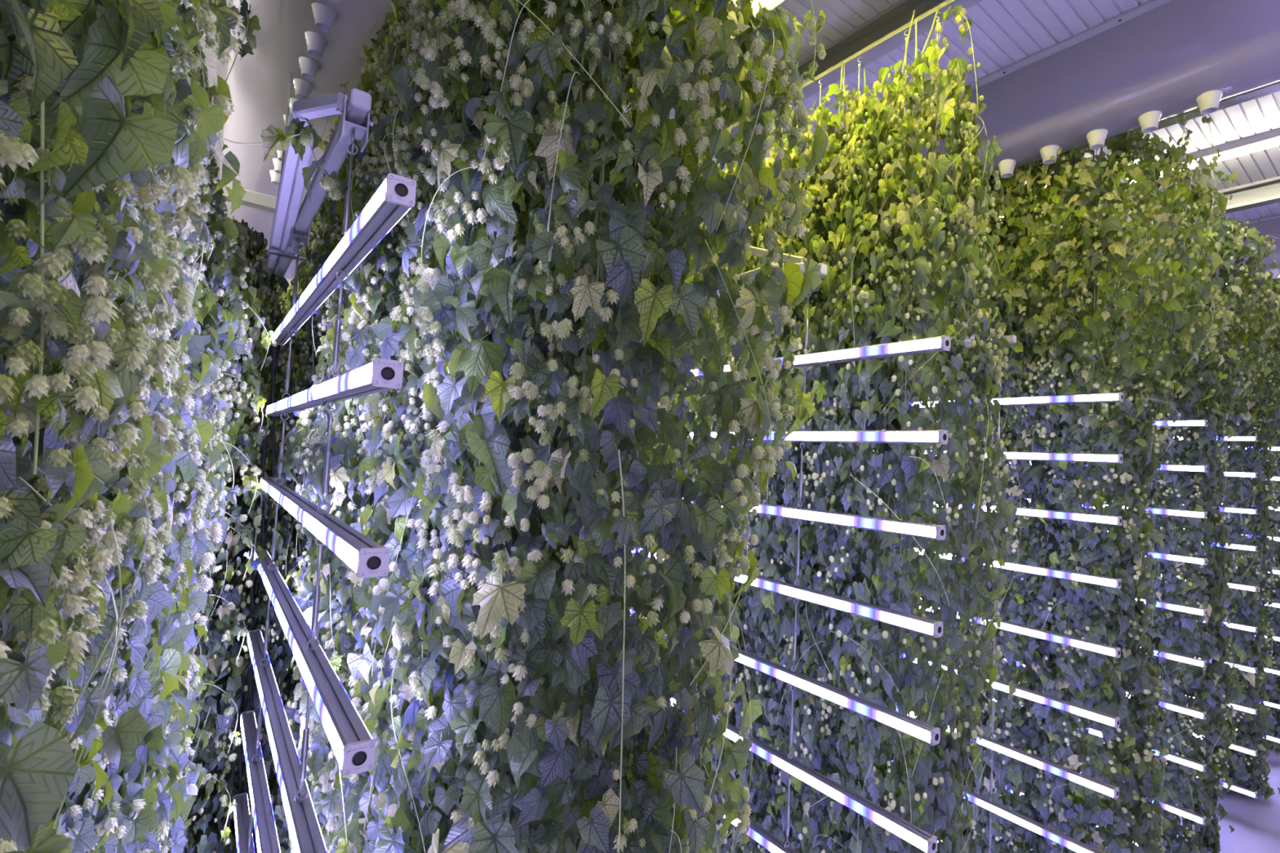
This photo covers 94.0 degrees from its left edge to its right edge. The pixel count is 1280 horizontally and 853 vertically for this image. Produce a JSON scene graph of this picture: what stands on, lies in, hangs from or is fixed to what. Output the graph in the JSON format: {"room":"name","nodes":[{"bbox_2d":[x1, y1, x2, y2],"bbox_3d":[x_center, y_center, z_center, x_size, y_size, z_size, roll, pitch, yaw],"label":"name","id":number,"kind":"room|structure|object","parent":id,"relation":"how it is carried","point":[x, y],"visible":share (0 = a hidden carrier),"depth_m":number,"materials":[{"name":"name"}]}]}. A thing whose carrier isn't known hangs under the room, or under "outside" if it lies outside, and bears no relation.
{"room":"indoor vertical farm","nodes":[
{"label":"indoor vertical farm","id":0,"kind":"room"},
{"bbox_2d":[235,244,826,591],"bbox_3d":[-1.327,0.565,8.514,12.800,4.990,0.100,5,-4,-36],"label":"wall","id":1,"kind":"structure","parent":0,"point":[289,274],"depth_m":6.62,"materials":[{"name":"grey"}]},
{"bbox_2d":[192,0,1279,309],"bbox_3d":[1.437,-1.906,5.051,12.800,0.120,8.800,5,-4,-36],"label":"ceiling","id":2,"kind":"structure","parent":0,"point":[1004,33],"depth_m":3.08,"materials":[{"name":"white"}]},
{"bbox_2d":[213,181,319,215],"bbox_3d":[-2.587,-1.456,3.701,2.000,0.090,0.070,5,-4,-36],"label":"cross beam","id":3,"kind":"structure","parent":2,"relation":"attached to","point":[253,199],"depth_m":3.78,"materials":[{"name":"grey metal"}]},
{"bbox_2d":[212,0,403,254],"bbox_3d":[-1.937,-1.896,3.377,0.770,0.418,7.100,5,-4,-36],"label":"air duct","id":4,"kind":"object","parent":2,"relation":"hanging from","point":[321,42],"visible":0.56,"depth_m":3.03,"materials":[{"name":"white"}]},
{"bbox_2d":[266,72,372,289],"bbox_3d":[-1.236,-1.408,2.217,0.142,1.438,2.152,5,-3,-35],"label":"support frame","id":5,"kind":"object","parent":2,"relation":"hanging from","point":[288,214],"visible":0.61,"depth_m":1.72,"materials":[{"name":"grey"}]},
{"bbox_2d":[246,226,312,852],"bbox_3d":[-1.298,0.699,2.078,0.078,2.882,0.060,5,-4,-36],"label":"hanging rod","id":6,"kind":"object","parent":5,"relation":"hanging from","point":[299,238],"visible":0.68,"depth_m":2.10,"materials":[{"name":"silver metal"}]},
{"bbox_2d":[293,94,373,804],"bbox_3d":[-0.735,0.690,1.313,0.078,2.882,0.060,5,-4,-36],"label":"hanging cable","id":7,"kind":"object","parent":5,"relation":"hanging from","point":[353,131],"visible":0.73,"depth_m":1.35,"materials":[{"name":"silver metal"}]},
{"bbox_2d":[233,792,254,852],"bbox_3d":[-1.050,1.498,1.642,0.048,0.045,1.910,5,-4,-36],"label":"light bar","id":8,"kind":"object","parent":7,"relation":"attached to","point":[242,811],"visible":0.82,"depth_m":2.24,"materials":[{"name":"silver metal"}]},
{"bbox_2d":[233,800,239,852],"bbox_3d":[-1.068,1.497,1.630,0.005,0.033,1.888,5,-4,-36],"label":"diffuser","id":9,"kind":"object","parent":8,"relation":"attached to","point":[236,810],"depth_m":2.25,"materials":[{"name":"white plastic"}]},
{"bbox_2d":[240,710,280,852],"bbox_3d":[-1.033,1.173,1.658,0.048,0.045,1.910,5,-4,-36],"label":"light bar","id":10,"kind":"object","parent":7,"relation":"attached to","point":[266,835],"visible":1,"depth_m":1.89,"materials":[{"name":"silver metal"}]},
{"bbox_2d":[240,715,261,852],"bbox_3d":[-1.051,1.172,1.646,0.005,0.033,1.888,5,-4,-36],"label":"diffuser","id":11,"kind":"object","parent":10,"relation":"attached to","point":[255,799],"depth_m":1.95,"materials":[{"name":"white plastic"}]},
{"bbox_2d":[253,712,280,852],"bbox_3d":[-1.016,1.175,1.672,0.005,0.033,1.888,5,-4,-36],"label":"diffuser","id":12,"kind":"object","parent":10,"relation":"attached to","point":[260,766],"depth_m":1.85,"materials":[{"name":"white plastic"}]},
{"bbox_2d":[247,629,327,852],"bbox_3d":[-1.016,0.848,1.674,0.048,0.045,1.910,5,-4,-36],"label":"light bar","id":13,"kind":"object","parent":7,"relation":"attached to","point":[305,833],"visible":1,"depth_m":1.48,"materials":[{"name":"silver metal"}]},
{"bbox_2d":[247,633,300,852],"bbox_3d":[-1.034,0.846,1.663,0.005,0.033,1.888,5,-4,-36],"label":"diffuser","id":14,"kind":"object","parent":13,"relation":"attached to","point":[292,811],"depth_m":1.53,"materials":[{"name":"white plastic"}]},
{"bbox_2d":[253,549,375,776],"bbox_3d":[-0.999,0.523,1.691,0.048,0.045,1.910,5,-4,-36],"label":"light bar","id":15,"kind":"object","parent":7,"relation":"attached to","point":[353,747],"visible":0.97,"depth_m":1.14,"materials":[{"name":"silver metal"}]},
{"bbox_2d":[270,556,372,738],"bbox_3d":[-0.982,0.524,1.704,0.005,0.033,1.888,5,-4,-36],"label":"diffuser","id":16,"kind":"object","parent":15,"relation":"attached to","point":[362,731],"depth_m":1.24,"materials":[{"name":"white plastic"}]},
{"bbox_2d":[260,476,389,577],"bbox_3d":[-0.983,0.224,1.706,0.048,0.045,1.910,5,-4,-36],"label":"light bar","id":17,"kind":"object","parent":7,"relation":"attached to","point":[366,557],"visible":0.98,"depth_m":1.11,"materials":[{"name":"silver metal"}]},
{"bbox_2d":[260,479,358,572],"bbox_3d":[-1.001,0.222,1.694,0.005,0.033,1.888,5,-4,-36],"label":"diffuser","id":18,"kind":"object","parent":17,"relation":"attached to","point":[340,542],"depth_m":1.24,"materials":[{"name":"white plastic"}]},
{"bbox_2d":[266,358,403,416],"bbox_3d":[-0.968,-0.076,1.721,0.048,0.045,1.910,5,-4,-36],"label":"light bar","id":19,"kind":"object","parent":7,"relation":"attached to","point":[380,375],"visible":0.99,"depth_m":1.10,"materials":[{"name":"silver metal"}]},
{"bbox_2d":[266,362,372,413],"bbox_3d":[-0.986,-0.077,1.709,0.005,0.033,1.888,5,-4,-36],"label":"diffuser","id":20,"kind":"object","parent":19,"relation":"attached to","point":[358,380],"depth_m":1.24,"materials":[{"name":"white plastic"}]},
{"bbox_2d":[271,173,416,345],"bbox_3d":[-0.952,-0.375,1.736,0.048,0.045,1.910,5,-4,-36],"label":"light bar","id":21,"kind":"object","parent":7,"relation":"attached to","point":[396,196],"visible":0.98,"depth_m":1.19,"materials":[{"name":"silver metal"}]},
{"bbox_2d":[226,340,280,852],"bbox_3d":[-1.614,1.122,2.448,0.072,3.001,0.078,3,-3,4],"label":"power cable","id":22,"kind":"object","parent":21,"relation":"hanging from","point":[275,349],"visible":0.58,"depth_m":2.47,"materials":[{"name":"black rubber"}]},
{"bbox_2d":[284,208,410,343],"bbox_3d":[-0.935,-0.373,1.750,0.005,0.033,1.888,5,-4,-36],"label":"diffuser","id":23,"kind":"object","parent":21,"relation":"attached to","point":[401,212],"depth_m":1.31,"materials":[{"name":"white plastic"}]},
{"bbox_2d":[706,246,826,297],"bbox_3d":[0.095,-1.289,3.194,0.142,1.438,2.152,5,-3,-35],"label":"support frame","id":24,"kind":"object","parent":2,"relation":"hanging from","point":[822,268],"visible":0.16,"depth_m":2.43,"materials":[{"name":"grey metal"}]},
{"bbox_2d":[784,271,818,849],"bbox_3d":[0.587,0.972,2.282,0.078,3.208,0.060,5,-4,-36],"label":"hanging rod","id":25,"kind":"object","parent":24,"relation":"hanging from","point":[799,506],"visible":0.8,"depth_m":2.30,"materials":[{"name":"silver metal"}]},
{"bbox_2d":[635,742,798,852],"bbox_3d":[0.315,1.617,2.572,0.048,0.045,1.910,5,-4,-36],"label":"light bar","id":26,"kind":"object","parent":25,"relation":"attached to","point":[768,841],"visible":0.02,"depth_m":2.32,"materials":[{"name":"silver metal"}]},
{"bbox_2d":[724,815,784,852],"bbox_3d":[0.297,1.615,2.560,0.005,0.033,1.888,5,-4,-36],"label":"diffuser","id":27,"kind":"object","parent":26,"relation":"attached to","point":[770,844],"depth_m":2.32,"materials":[{"name":"white plastic"}]},
{"bbox_2d":[630,608,940,746],"bbox_3d":[0.349,0.966,2.605,0.048,0.045,1.910,5,-4,-36],"label":"light bar","id":28,"kind":"object","parent":25,"relation":"attached to","point":[929,734],"visible":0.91,"depth_m":2.08,"materials":[{"name":"silver metal"}]},
{"bbox_2d":[631,546,942,637],"bbox_3d":[0.366,0.641,2.621,0.048,0.045,1.910,5,-4,-36],"label":"light bar","id":29,"kind":"object","parent":25,"relation":"attached to","point":[932,628],"visible":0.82,"depth_m":2.08,"materials":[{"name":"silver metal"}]},
{"bbox_2d":[670,695,937,852],"bbox_3d":[0.332,1.292,2.589,0.048,0.045,1.910,5,-4,-36],"label":"light bar","id":30,"kind":"object","parent":25,"relation":"attached to","point":[922,840],"visible":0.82,"depth_m":2.06,"materials":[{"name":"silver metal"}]},
{"bbox_2d":[685,429,948,444],"bbox_3d":[0.398,0.043,2.651,0.048,0.045,1.910,5,-4,-36],"label":"light bar","id":31,"kind":"object","parent":25,"relation":"attached to","point":[917,437],"visible":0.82,"depth_m":2.07,"materials":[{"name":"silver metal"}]},
{"bbox_2d":[689,431,937,441],"bbox_3d":[0.380,0.041,2.640,0.005,0.033,1.888,5,-4,-36],"label":"diffuser","id":32,"kind":"object","parent":31,"relation":"attached to","point":[795,436],"depth_m":2.11,"materials":[{"name":"white plastic"}]},
{"bbox_2d":[691,501,946,540],"bbox_3d":[0.382,0.342,2.636,0.048,0.045,1.910,5,-4,-36],"label":"light bar","id":33,"kind":"object","parent":25,"relation":"attached to","point":[886,525],"visible":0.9,"depth_m":2.08,"materials":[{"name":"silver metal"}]},
{"bbox_2d":[690,335,951,379],"bbox_3d":[0.413,-0.256,2.667,0.048,0.045,1.910,5,-4,-36],"label":"light bar","id":34,"kind":"object","parent":25,"relation":"attached to","point":[942,343],"visible":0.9,"depth_m":2.09,"materials":[{"name":"silver metal"}]},
{"bbox_2d":[577,0,982,217],"bbox_3d":[0.816,-1.886,3.353,0.090,0.155,5.600,5,-4,-36],"label":"ceiling beam","id":35,"kind":"structure","parent":2,"relation":"attached to","point":[883,33],"depth_m":2.92,"materials":[{"name":"grey metal"}]},
{"bbox_2d":[648,0,1279,280],"bbox_3d":[0.774,-1.653,5.381,0.770,0.418,7.080,5,-4,-36],"label":"air duct","id":36,"kind":"object","parent":2,"relation":"hanging from","point":[1153,61],"visible":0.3,"depth_m":2.87,"materials":[{"name":"white"}]},
{"bbox_2d":[950,318,1016,348],"bbox_3d":[1.464,-1.167,4.199,0.142,1.438,2.152,5,-3,-35],"label":"support frame","id":37,"kind":"object","parent":2,"relation":"hanging from","point":[1011,339],"visible":0.18,"depth_m":3.40,"materials":[{"name":"grey metal"}]},
{"bbox_2d":[988,335,1008,852],"bbox_3d":[1.956,1.094,3.288,0.078,3.208,0.060,5,-4,-36],"label":"hanging rod","id":38,"kind":"object","parent":37,"relation":"hanging from","point":[1003,336],"visible":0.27,"depth_m":3.26,"materials":[{"name":"silver metal"}]},
{"bbox_2d":[848,391,1123,411],"bbox_3d":[1.782,-0.134,3.672,0.048,0.045,1.910,5,-4,-36],"label":"light bar","id":39,"kind":"object","parent":38,"relation":"attached to","point":[1109,397],"visible":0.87,"depth_m":3.10,"materials":[{"name":"silver metal"}]},
{"bbox_2d":[909,393,1117,407],"bbox_3d":[1.764,-0.136,3.660,0.005,0.033,1.888,5,-4,-36],"label":"diffuser","id":40,"kind":"object","parent":39,"relation":"attached to","point":[1091,397],"depth_m":3.11,"materials":[{"name":"white plastic"}]},
{"bbox_2d":[892,760,1103,852],"bbox_3d":[1.667,2.064,3.561,0.048,0.045,1.910,5,-4,-36],"label":"light bar","id":41,"kind":"object","parent":38,"relation":"attached to","point":[1067,842],"visible":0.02,"depth_m":3.07,"materials":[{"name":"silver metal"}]},
{"bbox_2d":[887,645,1119,728],"bbox_3d":[1.701,1.414,3.594,0.048,0.045,1.910,5,-4,-36],"label":"light bar","id":42,"kind":"object","parent":38,"relation":"attached to","point":[1073,708],"visible":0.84,"depth_m":3.01,"materials":[{"name":"silver metal"}]},
{"bbox_2d":[896,702,1119,799],"bbox_3d":[1.684,1.739,3.578,0.048,0.045,1.910,5,-4,-36],"label":"light bar","id":43,"kind":"object","parent":38,"relation":"attached to","point":[1107,789],"visible":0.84,"depth_m":3.02,"materials":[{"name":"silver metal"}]},
{"bbox_2d":[894,546,1121,588],"bbox_3d":[1.735,0.764,3.627,0.048,0.045,1.910,5,-4,-36],"label":"light bar","id":44,"kind":"object","parent":38,"relation":"attached to","point":[1020,567],"visible":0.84,"depth_m":3.05,"materials":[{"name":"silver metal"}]},
{"bbox_2d":[919,601,1120,657],"bbox_3d":[1.718,1.089,3.610,0.048,0.045,1.910,5,-4,-36],"label":"light bar","id":45,"kind":"object","parent":38,"relation":"attached to","point":[1090,646],"visible":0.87,"depth_m":3.03,"materials":[{"name":"silver metal"}]},
{"bbox_2d":[924,449,1123,463],"bbox_3d":[1.767,0.165,3.657,0.048,0.045,1.910,5,-4,-36],"label":"light bar","id":46,"kind":"object","parent":38,"relation":"attached to","point":[1075,457],"visible":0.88,"depth_m":3.06,"materials":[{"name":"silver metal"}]},
{"bbox_2d":[933,502,1122,525],"bbox_3d":[1.751,0.464,3.642,0.048,0.045,1.910,5,-4,-36],"label":"light bar","id":47,"kind":"object","parent":38,"relation":"attached to","point":[1062,515],"visible":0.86,"depth_m":3.03,"materials":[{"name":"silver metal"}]},
{"bbox_2d":[799,213,1279,317],"bbox_3d":[3.788,-1.413,7.023,0.770,0.418,8.000,5,-4,-36],"label":"air duct","id":48,"kind":"object","parent":2,"relation":"hanging from","point":[1268,225],"visible":0.02,"depth_m":4.82,"materials":[{"name":"white"}]},
{"bbox_2d":[811,176,1279,302],"bbox_3d":[3.565,-1.641,5.372,0.090,0.155,5.600,5,-4,-36],"label":"ceiling beam","id":49,"kind":"structure","parent":2,"relation":"attached to","point":[1264,192],"depth_m":4.28,"materials":[{"name":"grey metal"}]},
{"bbox_2d":[1013,80,1279,175],"bbox_3d":[2.199,-1.763,4.369,0.090,0.155,5.600,5,-4,-36],"label":"ceiling beam","id":50,"kind":"structure","parent":2,"relation":"attached to","point":[1274,87],"depth_m":3.14,"materials":[{"name":"grey metal"}]},
{"bbox_2d":[1123,128,1279,183],"bbox_3d":[3.916,-1.746,3.552,0.090,0.092,1.650,5,-4,-36],"label":"ceiling lamp","id":51,"kind":"object","parent":2,"relation":"attached to","point":[1269,139],"visible":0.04,"depth_m":3.73,"materials":[{"name":"white plastic"}]},
{"bbox_2d":[222,622,1279,852],"bbox_3d":[1.177,3.061,4.801,12.800,0.100,8.800,5,-4,-36],"label":"floor","id":52,"kind":"structure","parent":0,"point":[1255,823],"depth_m":4.88,"materials":[{"name":"grey concrete"}]},
{"bbox_2d":[0,0,239,852],"bbox_3d":[-1.383,0.328,1.130,0.970,4.765,0.992,6,-4,-42],"label":"plant","id":53,"kind":"object","parent":52,"relation":"on","point":[135,821],"visible":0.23,"depth_m":1.28,"materials":[{"name":"green plant"}]},
{"bbox_2d":[0,0,246,852],"bbox_3d":[-0.981,0.315,0.493,0.996,4.756,0.978,5,-3,-31],"label":"plant","id":54,"kind":"object","parent":52,"relation":"on","point":[48,589],"visible":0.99,"depth_m":0.63,"materials":[{"name":"green plant"}]},
{"bbox_2d":[3,3,267,845],"bbox_3d":[-1.778,0.337,1.757,1.005,4.756,0.976,4,-3,-13],"label":"plant","id":55,"kind":"object","parent":52,"relation":"on","point":[232,347],"visible":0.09,"depth_m":1.98,"materials":[{"name":"green plant"}]},
{"bbox_2d":[25,0,261,850],"bbox_3d":[-1.595,0.333,1.455,0.954,4.769,0.956,3,-3,-5],"label":"plant","id":56,"kind":"object","parent":52,"relation":"on","point":[195,341],"visible":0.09,"depth_m":1.68,"materials":[{"name":"green plant"}]},
{"bbox_2d":[0,0,342,852],"bbox_3d":[-1.185,0.318,0.802,1.023,4.763,0.974,3,-3,-7],"label":"plant","id":57,"kind":"object","parent":52,"relation":"on","point":[148,597],"visible":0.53,"depth_m":0.94,"materials":[{"name":"green plant"}]},
{"bbox_2d":[103,46,277,852],"bbox_3d":[-1.969,0.342,2.084,0.984,4.763,0.936,3,-3,-3],"label":"plant","id":58,"kind":"object","parent":52,"relation":"on","point":[243,322],"visible":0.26,"depth_m":2.31,"materials":[{"name":"green plant"}]},
{"bbox_2d":[184,41,240,852],"bbox_3d":[-2.506,0.358,2.891,0.946,4.769,0.961,5,-3,-31],"label":"plant","id":59,"kind":"object","parent":52,"relation":"on","point":[222,199],"visible":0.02,"depth_m":3.06,"materials":[{"name":"green plant"}]},
{"bbox_2d":[186,6,244,835],"bbox_3d":[-2.243,0.351,2.467,0.993,4.765,1.000,3,-3,9],"label":"plant","id":60,"kind":"object","parent":52,"relation":"on","point":[212,162],"visible":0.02,"depth_m":2.66,"materials":[{"name":"green plant"}]},
{"bbox_2d":[188,212,257,848],"bbox_3d":[-2.646,1.112,3.281,0.798,4.772,0.808,1,-4,35],"label":"plant","id":61,"kind":"object","parent":52,"relation":"on","point":[230,554],"visible":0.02,"depth_m":3.37,"materials":[{"name":"green plant"}]},
{"bbox_2d":[168,216,302,852],"bbox_3d":[-1.945,1.451,2.564,0.809,4.760,0.795,1,-4,35],"label":"plant","id":62,"kind":"object","parent":52,"relation":"on","point":[221,648],"visible":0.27,"depth_m":2.53,"materials":[{"name":"green plant"}]},
{"bbox_2d":[229,266,310,852],"bbox_3d":[-2.410,1.225,4.121,0.827,4.772,0.863,3,-3,5],"label":"plant","id":63,"kind":"object","parent":52,"relation":"on","point":[286,298],"visible":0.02,"depth_m":4.07,"materials":[{"name":"green plant"}]},
{"bbox_2d":[253,175,359,852],"bbox_3d":[-1.737,0.427,3.573,0.964,4.776,1.032,1,-4,37],"label":"plant","id":64,"kind":"object","parent":52,"relation":"on","point":[302,272],"visible":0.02,"depth_m":3.36,"materials":[{"name":"green plant"}]},
{"bbox_2d":[260,83,383,851],"bbox_3d":[-1.385,0.430,3.209,1.011,4.760,0.994,5,-4,-36],"label":"plant","id":65,"kind":"object","parent":52,"relation":"on","point":[306,348],"visible":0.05,"depth_m":3.00,"materials":[{"name":"green plant"}]},
{"bbox_2d":[264,19,400,852],"bbox_3d":[-1.121,0.417,2.827,1.010,4.772,0.998,1,-3,28],"label":"plant","id":66,"kind":"object","parent":52,"relation":"on","point":[335,209],"visible":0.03,"depth_m":2.59,"materials":[{"name":"green plant"}]},
{"bbox_2d":[275,0,530,852],"bbox_3d":[-0.879,0.418,2.435,1.085,4.772,1.035,5,-3,-28],"label":"plant","id":67,"kind":"object","parent":52,"relation":"on","point":[370,81],"visible":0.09,"depth_m":2.22,"materials":[{"name":"green plant"}]},
{"bbox_2d":[292,0,578,852],"bbox_3d":[-0.664,0.410,2.125,1.032,4.776,0.966,4,-3,-23],"label":"plant","id":68,"kind":"object","parent":52,"relation":"on","point":[343,500],"visible":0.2,"depth_m":1.85,"materials":[{"name":"green plant"}]},
{"bbox_2d":[309,0,706,852],"bbox_3d":[-0.357,0.412,1.780,1.011,4.760,1.031,3,-3,-7],"label":"plant","id":69,"kind":"object","parent":52,"relation":"on","point":[392,330],"visible":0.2,"depth_m":1.52,"materials":[{"name":"green plant"}]},
{"bbox_2d":[362,0,839,852],"bbox_3d":[-0.121,0.398,1.426,1.046,4.772,0.993,2,-3,24],"label":"plant","id":70,"kind":"object","parent":52,"relation":"on","point":[617,798],"visible":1,"depth_m":1.16,"materials":[{"name":"green plant"}]},
{"bbox_2d":[648,124,773,852],"bbox_3d":[0.413,0.546,3.528,0.831,4.734,0.815,6,-4,-41],"label":"plant","id":71,"kind":"object","parent":52,"relation":"on","point":[686,405],"visible":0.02,"depth_m":3.29,"materials":[{"name":"green plant"}]},
{"bbox_2d":[694,111,851,852],"bbox_3d":[0.699,0.551,3.182,0.843,4.749,0.840,1,-4,38],"label":"plant","id":72,"kind":"object","parent":52,"relation":"on","point":[736,713],"visible":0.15,"depth_m":2.91,"materials":[{"name":"green plant"}]},
{"bbox_2d":[737,60,927,852],"bbox_3d":[0.898,0.537,2.862,0.835,4.734,0.814,4,-3,-26],"label":"plant","id":73,"kind":"object","parent":52,"relation":"on","point":[815,728],"visible":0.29,"depth_m":2.66,"materials":[{"name":"green plant"}]},
{"bbox_2d":[797,4,1023,852],"bbox_3d":[1.100,0.539,2.540,0.845,4.749,0.848,5,-4,-40],"label":"plant","id":74,"kind":"object","parent":52,"relation":"on","point":[928,242],"visible":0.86,"depth_m":2.35,"materials":[{"name":"green plant"}]},
{"bbox_2d":[897,175,1057,852],"bbox_3d":[2.177,0.656,4.094,1.170,4.767,1.123,2,-3,17],"label":"plant","id":75,"kind":"object","parent":52,"relation":"on","point":[1003,242],"visible":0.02,"depth_m":3.86,"materials":[{"name":"green plant"}]},
{"bbox_2d":[936,151,1133,852],"bbox_3d":[2.408,0.659,3.818,1.156,4.776,1.198,1,-3,29],"label":"plant","id":76,"kind":"object","parent":52,"relation":"on","point":[1012,726],"visible":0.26,"depth_m":3.55,"materials":[{"name":"green plant"}]},
{"bbox_2d":[995,108,1239,852],"bbox_3d":[2.670,0.647,3.409,1.138,4.764,1.170,2,-3,14],"label":"plant","id":77,"kind":"object","parent":52,"relation":"on","point":[1103,615],"visible":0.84,"depth_m":3.26,"materials":[{"name":"green plant"}]},
{"bbox_2d":[1040,224,1207,838],"bbox_3d":[3.736,0.771,4.730,1.178,4.776,1.135,1,-4,35],"label":"plant","id":78,"kind":"object","parent":52,"relation":"on","point":[1123,291],"visible":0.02,"depth_m":4.49,"materials":[{"name":"green plant"}]},
{"bbox_2d":[1092,202,1279,852],"bbox_3d":[4.030,0.775,4.521,1.123,4.767,1.170,3,-3,10],"label":"plant","id":79,"kind":"object","parent":52,"relation":"on","point":[1200,797],"visible":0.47,"depth_m":4.23,"materials":[{"name":"green plant"}]},
{"bbox_2d":[1151,288,1268,773],"bbox_3d":[5.159,0.902,5.786,1.146,4.776,1.206,4,-3,-21],"label":"plant","id":80,"kind":"object","parent":52,"relation":"on","point":[1236,402],"visible":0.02,"depth_m":5.50,"materials":[{"name":"green plant"}]},
{"bbox_2d":[1175,274,1279,799],"bbox_3d":[5.316,0.892,5.521,1.135,4.764,1.166,5,-4,-35],"label":"plant","id":81,"kind":"object","parent":52,"relation":"on","point":[1250,733],"visible":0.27,"depth_m":5.23,"materials":[{"name":"green plant"}]},
{"bbox_2d":[1228,302,1279,750],"bbox_3d":[6.758,1.016,6.469,1.123,4.767,1.170,5,-4,-35],"label":"plant","id":82,"kind":"object","parent":52,"relation":"on","point":[1271,686],"visible":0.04,"depth_m":6.23,"materials":[{"name":"green plant"}]},
{"bbox_3d":[2.826,-1.045,5.199,0.176,1.438,2.152,5,-4,-36],"label":"support frame","id":83,"kind":"object","parent":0,"visible":0},
{"bbox_3d":[3.325,1.216,4.293,0.078,3.208,0.060,5,-4,-36],"label":"hanging rod","id":84,"kind":"object","parent":83,"relation":"hanging from","visible":0},
{"bbox_2d":[993,698,1206,773],"bbox_3d":[3.037,2.187,4.566,0.048,0.045,1.910,5,-4,-36],"label":"light bar","id":85,"kind":"object","parent":84,"relation":"attached to","point":[1171,757],"visible":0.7,"depth_m":3.89,"materials":[{"name":"silver metal"}]},
{"bbox_2d":[1004,658,1206,719],"bbox_3d":[3.054,1.861,4.583,0.048,0.045,1.910,5,-4,-36],"label":"light bar","id":86,"kind":"object","parent":84,"relation":"attached to","point":[1163,704],"visible":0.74,"depth_m":3.90,"materials":[{"name":"silver metal"}]},
{"bbox_2d":[1009,461,1207,472],"bbox_3d":[3.136,0.287,4.662,0.048,0.045,1.910,5,-4,-36],"label":"light bar","id":87,"kind":"object","parent":84,"relation":"attached to","point":[1163,467],"visible":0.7,"depth_m":3.97,"materials":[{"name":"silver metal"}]},
{"bbox_2d":[1021,577,1206,616],"bbox_3d":[3.087,1.211,4.616,0.048,0.045,1.910,5,-4,-36],"label":"light bar","id":88,"kind":"object","parent":84,"relation":"attached to","point":[1168,606],"visible":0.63,"depth_m":3.94,"materials":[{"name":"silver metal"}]},
{"bbox_2d":[1024,497,1207,519],"bbox_3d":[3.120,0.587,4.647,0.048,0.045,1.910,5,-4,-36],"label":"light bar","id":89,"kind":"object","parent":84,"relation":"attached to","point":[1198,514],"visible":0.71,"depth_m":3.98,"materials":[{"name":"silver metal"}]},
{"bbox_2d":[1080,772,1205,825],"bbox_3d":[3.019,2.512,4.550,0.048,0.045,1.910,5,-4,-36],"label":"light bar","id":90,"kind":"object","parent":84,"relation":"attached to","point":[1183,812],"visible":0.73,"depth_m":3.85,"materials":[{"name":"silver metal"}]},
{"bbox_2d":[1140,646,1206,667],"bbox_3d":[3.071,1.536,4.599,0.048,0.045,1.910,5,-4,-36],"label":"light bar","id":91,"kind":"object","parent":84,"relation":"attached to","point":[1166,655],"visible":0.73,"depth_m":3.91,"materials":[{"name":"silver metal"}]},
{"bbox_2d":[1146,650,1202,666],"bbox_3d":[3.053,1.535,4.588,0.005,0.033,1.888,5,-4,-36],"label":"diffuser","id":92,"kind":"object","parent":91,"relation":"attached to","point":[1197,662],"depth_m":3.92,"materials":[{"name":"white plastic"}]},
{"bbox_2d":[1144,551,1207,565],"bbox_3d":[3.104,0.886,4.632,0.048,0.045,1.910,5,-4,-36],"label":"light bar","id":93,"kind":"object","parent":84,"relation":"attached to","point":[1201,561],"visible":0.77,"depth_m":3.95,"materials":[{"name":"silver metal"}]},
{"bbox_2d":[1152,419,1207,426],"bbox_3d":[3.151,-0.012,4.677,0.048,0.045,1.910,5,-4,-36],"label":"light bar","id":94,"kind":"object","parent":84,"relation":"attached to","point":[1203,423],"visible":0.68,"depth_m":3.98,"materials":[{"name":"silver metal"}]},
{"bbox_3d":[4.194,-0.923,6.204,0.176,1.438,2.152,5,-4,-36],"label":"support frame","id":95,"kind":"object","parent":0,"visible":0},
{"bbox_3d":[4.694,1.339,5.298,0.078,3.208,0.060,5,-4,-36],"label":"hanging rod","id":96,"kind":"object","parent":95,"relation":"hanging from","visible":0},
{"bbox_2d":[1107,530,1257,551],"bbox_3d":[4.473,1.008,5.637,0.048,0.045,1.910,5,-4,-36],"label":"light bar","id":97,"kind":"object","parent":96,"relation":"attached to","point":[1235,546],"visible":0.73,"depth_m":4.93,"materials":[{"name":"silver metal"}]},
{"bbox_2d":[1201,542,1254,551],"bbox_3d":[4.455,1.007,5.625,0.005,0.033,1.888,5,-4,-36],"label":"diffuser","id":98,"kind":"object","parent":97,"relation":"attached to","point":[1250,548],"depth_m":4.93,"materials":[{"name":"white plastic"}]},
{"bbox_2d":[1177,435,1257,441],"bbox_3d":[4.520,0.111,5.682,0.048,0.045,1.910,5,-4,-36],"label":"light bar","id":99,"kind":"object","parent":96,"relation":"attached to","point":[1234,438],"visible":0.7,"depth_m":4.98,"materials":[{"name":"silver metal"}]},
{"bbox_2d":[1177,436,1254,440],"bbox_3d":[4.502,0.109,5.670,0.005,0.033,1.888,5,-4,-36],"label":"diffuser","id":100,"kind":"object","parent":99,"relation":"attached to","point":[1233,438],"depth_m":4.98,"materials":[{"name":"white plastic"}]},
{"bbox_2d":[1194,615,1257,632],"bbox_3d":[4.439,1.659,5.604,0.048,0.045,1.910,5,-4,-36],"label":"light bar","id":101,"kind":"object","parent":96,"relation":"attached to","point":[1233,625],"visible":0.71,"depth_m":4.90,"materials":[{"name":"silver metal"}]},
{"bbox_2d":[1203,621,1254,631],"bbox_3d":[4.421,1.657,5.592,0.005,0.033,1.888,5,-4,-36],"label":"diffuser","id":102,"kind":"object","parent":101,"relation":"attached to","point":[1233,625],"depth_m":4.90,"materials":[{"name":"white plastic"}]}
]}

